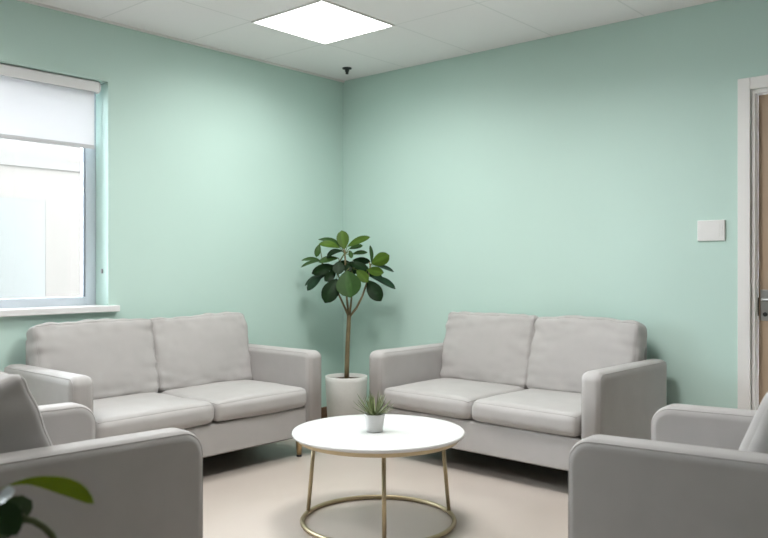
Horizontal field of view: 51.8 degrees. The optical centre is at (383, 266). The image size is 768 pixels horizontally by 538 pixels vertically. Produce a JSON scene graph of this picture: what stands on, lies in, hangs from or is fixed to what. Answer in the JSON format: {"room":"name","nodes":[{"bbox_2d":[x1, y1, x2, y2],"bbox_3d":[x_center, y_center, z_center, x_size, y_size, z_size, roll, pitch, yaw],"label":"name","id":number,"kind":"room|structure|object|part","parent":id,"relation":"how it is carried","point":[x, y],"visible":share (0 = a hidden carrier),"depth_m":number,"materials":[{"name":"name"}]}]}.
{"room":"waiting room","nodes":[
{"label":"waiting room","id":0,"kind":"room"},
{"bbox_2d":[0,0,342,406],"bbox_3d":[-2.460,-0.152,4.144,0.240,2.705,6.200,0,0,41],"label":"wall","id":1,"kind":"structure","parent":0,"point":[218,173],"depth_m":5.36,"materials":[{"name":"paint"}]},
{"bbox_2d":[0,92,119,316],"bbox_3d":[-2.380,-0.430,4.187,0.255,1.409,2.010,0,0,41],"label":"window","id":2,"kind":"structure","parent":1,"relation":"in","point":[86,303],"depth_m":4.89,"materials":[{"name":"white plastic"}]},
{"bbox_2d":[0,63,100,148],"bbox_3d":[-2.359,-0.926,4.161,0.068,0.409,1.834,0,0,41],"label":"roller blind","id":3,"kind":"object","parent":2,"relation":"attached to","point":[38,106],"visible":1,"depth_m":4.61,"materials":[{"name":"white fabric"}]},
{"bbox_3d":[-2.353,0.255,4.164,0.185,0.038,2.010,0,0,41],"label":"sill","id":4,"kind":"part","parent":2,"relation":"part of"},
{"bbox_2d":[17,0,344,82],"bbox_3d":[-2.363,-1.499,4.059,0.018,0.012,6.200,0,0,41],"label":"trim","id":5,"kind":"structure","parent":1,"relation":"attached to","point":[25,1],"depth_m":5.14,"materials":[{"name":"white paint"}]},
{"bbox_2d":[321,406,326,418],"bbox_3d":[-2.365,1.152,4.061,0.012,0.096,6.200,0,0,41],"label":"baseboard","id":6,"kind":"structure","parent":1,"relation":"attached to","point":[323,409],"depth_m":6.22,"materials":[{"name":"brown wood"}]},
{"bbox_2d":[30,0,718,80],"bbox_3d":[-0.261,-1.555,2.223,5.600,0.100,6.200,0,0,41],"label":"ceiling","id":7,"kind":"structure","parent":0,"point":[424,31],"depth_m":4.90,"materials":[{"name":"paint"}]},
{"bbox_2d":[251,0,394,44],"bbox_3d":[-0.372,-1.501,4.877,0.620,0.008,0.635,0,0,41],"label":"recessed light","id":8,"kind":"object","parent":7,"relation":"in","point":[324,22],"visible":1,"depth_m":4.84,"materials":[{"name":"white paint"}]},
{"bbox_2d":[342,67,351,73],"bbox_3d":[-0.280,-1.482,5.975,0.072,0.046,0.072,0,0,41],"label":"sprinkler","id":9,"kind":"object","parent":7,"relation":"attached to","point":[346,69],"visible":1,"depth_m":5.96,"materials":[{"name":"black metal"}]},
{"bbox_2d":[203,438,567,537],"bbox_3d":[-0.261,1.250,2.223,5.600,0.100,6.200,0,0,41],"label":"floor","id":10,"kind":"structure","parent":0,"point":[261,491],"depth_m":4.15,"materials":[{"name":"plastic"}]},
{"bbox_2d":[0,476,93,537],"bbox_3d":[-0.715,0.769,1.428,0.300,0.862,0.450,0,0,-28],"label":"leafy plant","id":11,"kind":"object","parent":10,"relation":"on","point":[12,518],"visible":1,"depth_m":1.30,"materials":[{"name":"green plant"}]},
{"bbox_2d":[0,371,202,537],"bbox_3d":[-1.182,0.758,2.605,0.852,0.885,0.852,0,0,43],"label":"armchair","id":12,"kind":"object","parent":10,"relation":"on","point":[146,484],"visible":0.8,"depth_m":2.38,"materials":[{"name":"grey fabric"}]},
{"bbox_2d":[0,372,52,453],"bbox_3d":[-1.273,0.566,2.506,0.620,0.502,0.349,0,0,43],"label":"cushion","id":13,"kind":"object","parent":12,"relation":"on","point":[22,427],"depth_m":2.29,"materials":[{"name":"grey fabric"}]},
{"bbox_3d":[-1.447,0.798,2.854,0.125,0.548,0.820,0,0,43],"label":"arm","id":14,"kind":"part","parent":12,"relation":"part of","materials":[{"name":"grey fabric"}]},
{"bbox_3d":[-0.912,0.798,2.361,0.125,0.548,0.820,0,0,43],"label":"arm","id":15,"kind":"part","parent":12,"relation":"part of","materials":[{"name":"grey fabric"}]},
{"bbox_2d":[4,312,320,457],"bbox_3d":[-1.238,0.751,4.702,0.811,0.898,1.700,0,0,41],"label":"sofa","id":16,"kind":"object","parent":10,"relation":"on","point":[200,375],"visible":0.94,"depth_m":4.69,"materials":[{"name":"grey fabric"}]},
{"bbox_3d":[-1.757,0.801,4.113,0.780,0.532,0.130,0,0,41],"label":"arm","id":17,"kind":"part","parent":16,"relation":"part of","materials":[{"name":"grey fabric"}]},
{"bbox_2d":[26,318,158,399],"bbox_3d":[-1.677,0.552,4.602,0.235,0.497,0.771,0,0,41],"label":"cushion","id":18,"kind":"object","parent":16,"relation":"on","point":[120,356],"depth_m":4.56,"materials":[{"name":"grey fabric"}]},
{"bbox_2d":[93,392,213,438],"bbox_3d":[-1.422,0.820,4.384,0.670,0.160,0.727,0,0,41],"label":"seat cushion","id":19,"kind":"object","parent":16,"relation":"on","point":[115,413],"depth_m":4.26,"materials":[{"name":"grey fabric"}]},
{"bbox_2d":[150,312,251,391],"bbox_3d":[-1.198,0.552,5.153,0.248,0.503,0.770,0,0,41],"label":"cushion","id":20,"kind":"object","parent":16,"relation":"on","point":[206,348],"depth_m":5.06,"materials":[{"name":"grey fabric"}]},
{"bbox_2d":[158,380,306,420],"bbox_3d":[-0.949,0.820,4.928,0.671,0.159,0.722,0,0,41],"label":"seat cushion","id":21,"kind":"object","parent":16,"relation":"on","point":[230,400],"depth_m":4.79,"materials":[{"name":"grey fabric"}]},
{"bbox_3d":[-0.724,0.801,5.295,0.780,0.532,0.130,0,0,41],"label":"arm","id":22,"kind":"part","parent":16,"relation":"part of","materials":[{"name":"grey fabric"}]},
{"bbox_3d":[-0.538,1.127,5.007,0.046,0.121,0.046,0,0,41],"label":"leg","id":23,"kind":"part","parent":16,"relation":"part of","materials":[{"name":"gold metal"}]},
{"bbox_2d":[301,230,394,417],"bbox_3d":[-0.272,0.464,5.825,0.699,1.472,0.344,0,0,18],"label":"potted tree","id":24,"kind":"object","parent":10,"relation":"on","point":[342,389],"visible":0.93,"depth_m":5.76,"materials":[{"name":"green plant"}]},
{"bbox_3d":[-0.279,1.002,5.844,0.313,0.396,0.313,0,0,41],"label":"pot","id":25,"kind":"part","parent":24,"relation":"part of","materials":[{"name":"white ceramic"}]},
{"bbox_2d":[292,414,464,537],"bbox_3d":[-0.026,0.984,3.728,0.813,0.431,0.813,0,0,0],"label":"coffee table","id":26,"kind":"object","parent":10,"relation":"on","point":[347,435],"visible":0.96,"depth_m":3.62,"materials":[{"name":"white paint"}]},
{"bbox_3d":[-0.350,0.989,3.826,0.057,0.401,0.019,0,0,17],"label":"leg","id":27,"kind":"part","parent":26,"relation":"part of","materials":[{"name":"gold metal"}]},
{"bbox_2d":[355,390,394,432],"bbox_3d":[-0.050,0.670,3.692,0.212,0.197,0.216,0,0,41],"label":"potted succulent","id":28,"kind":"object","parent":26,"relation":"on","point":[374,419],"visible":1,"depth_m":3.66,"materials":[{"name":"grey ceramic"}]},
{"bbox_2d":[364,412,384,432],"bbox_3d":[-0.045,0.727,3.692,0.098,0.083,0.098,0,0,41],"label":"pot","id":29,"kind":"object","parent":28,"relation":"attached to","point":[374,421],"depth_m":3.66,"materials":[{"name":"grey ceramic"}]},
{"bbox_3d":[0.000,0.989,3.390,0.019,0.401,0.057,0,0,-5],"label":"leg","id":30,"kind":"part","parent":26,"relation":"part of","materials":[{"name":"gold metal"}]},
{"bbox_3d":[0.297,0.989,3.826,0.057,0.401,0.019,0,0,-17],"label":"leg","id":31,"kind":"part","parent":26,"relation":"part of","materials":[{"name":"gold metal"}]},
{"bbox_2d":[369,311,666,470],"bbox_3d":[0.767,0.748,4.822,1.640,0.903,0.850,0,0,43],"label":"sofa","id":32,"kind":"object","parent":10,"relation":"on","point":[524,388],"visible":0.99,"depth_m":4.68,"materials":[{"name":"grey fabric"}]},
{"bbox_3d":[0.216,0.801,5.338,0.130,0.532,0.818,0,0,43],"label":"arm","id":33,"kind":"part","parent":32,"relation":"part of","materials":[{"name":"grey fabric"}]},
{"bbox_2d":[383,378,523,418],"bbox_3d":[0.466,0.822,5.006,0.696,0.162,0.709,0,0,43],"label":"seat cushion","id":34,"kind":"object","parent":32,"relation":"on","point":[438,398],"depth_m":4.84,"materials":[{"name":"grey fabric"}]},
{"bbox_2d":[440,311,538,388],"bbox_3d":[0.705,0.549,5.271,0.735,0.493,0.241,0,0,43],"label":"cushion","id":35,"kind":"object","parent":32,"relation":"on","point":[495,348],"depth_m":5.18,"materials":[{"name":"grey fabric"}]},
{"bbox_2d":[472,388,580,436],"bbox_3d":[0.973,0.821,4.537,0.698,0.159,0.711,0,0,43],"label":"seat cushion","id":36,"kind":"object","parent":32,"relation":"on","point":[525,412],"depth_m":4.34,"materials":[{"name":"grey fabric"}]},
{"bbox_2d":[526,315,646,392],"bbox_3d":[1.218,0.546,4.799,0.742,0.501,0.243,0,0,43],"label":"cushion","id":37,"kind":"object","parent":32,"relation":"on","point":[560,349],"depth_m":4.76,"materials":[{"name":"grey fabric"}]},
{"bbox_3d":[1.323,0.801,4.312,0.130,0.532,0.818,0,0,43],"label":"arm","id":38,"kind":"part","parent":32,"relation":"part of","materials":[{"name":"grey fabric"}]},
{"bbox_3d":[1.041,0.724,5.119,1.376,0.647,0.042,0,0,43],"label":"panel","id":39,"kind":"part","parent":32,"relation":"part of","materials":[{"name":"grey fabric"}]},
{"bbox_2d":[568,392,767,537],"bbox_3d":[1.158,0.762,2.568,0.855,0.876,0.855,0,0,39],"label":"armchair","id":40,"kind":"object","parent":10,"relation":"on","point":[702,472],"visible":1,"depth_m":2.33,"materials":[{"name":"grey fabric"}]},
{"bbox_3d":[1.384,0.795,2.855,0.820,0.554,0.125,0,0,39],"label":"arm","id":41,"kind":"part","parent":40,"relation":"part of","materials":[{"name":"grey fabric"}]},
{"bbox_2d":[739,392,767,453],"bbox_3d":[1.287,0.566,2.464,0.335,0.484,0.623,0,0,39],"label":"cushion","id":42,"kind":"object","parent":40,"relation":"on","point":[755,439],"depth_m":2.27,"materials":[{"name":"grey fabric"}]},
{"bbox_2d":[343,0,767,408],"bbox_3d":[1.857,-0.152,4.649,6.080,2.705,0.240,0,0,41],"label":"wall","id":43,"kind":"structure","parent":0,"point":[576,172],"depth_m":5.09,"materials":[{"name":"paint"}]},
{"bbox_2d":[697,220,724,240],"bbox_3d":[1.856,-0.207,4.481,0.154,0.118,0.014,0,0,41],"label":"light switch","id":44,"kind":"object","parent":43,"relation":"attached to","point":[707,230],"visible":1,"depth_m":4.47,"materials":[{"name":"white plastic"}]},
{"bbox_2d":[738,75,767,409],"bbox_3d":[2.426,0.080,4.084,1.092,2.241,0.182,0,0,41],"label":"door","id":45,"kind":"structure","parent":43,"relation":"in","point":[752,104],"depth_m":4.35,"materials":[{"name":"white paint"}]},
{"bbox_3d":[2.098,0.210,4.340,0.055,0.170,0.008,0,0,41],"label":"handle","id":46,"kind":"part","parent":45,"relation":"part of","materials":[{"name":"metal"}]},
{"label":"outside","id":47,"kind":"structure","parent":0,"visible":0},
{"bbox_3d":[-6.255,1.550,8.920,11.760,0.100,24.000,0,0,41],"label":"ground","id":48,"kind":"structure","parent":47,"visible":0},
{"bbox_2d":[0,138,80,298],"bbox_3d":[-2.320,-0.300,9.731,0.420,3.600,7.600,0,0,41],"label":"window pane","id":49,"kind":"structure","parent":48,"relation":"on","point":[40,183],"depth_m":8.07,"materials":[{"name":"white glass"}]},
{"bbox_3d":[-3.969,-0.172,7.603,0.057,1.025,1.425,0,0,41],"label":"glazed panel","id":50,"kind":"part","parent":49,"relation":"part of","materials":[{"name":"white glass"}]}
]}

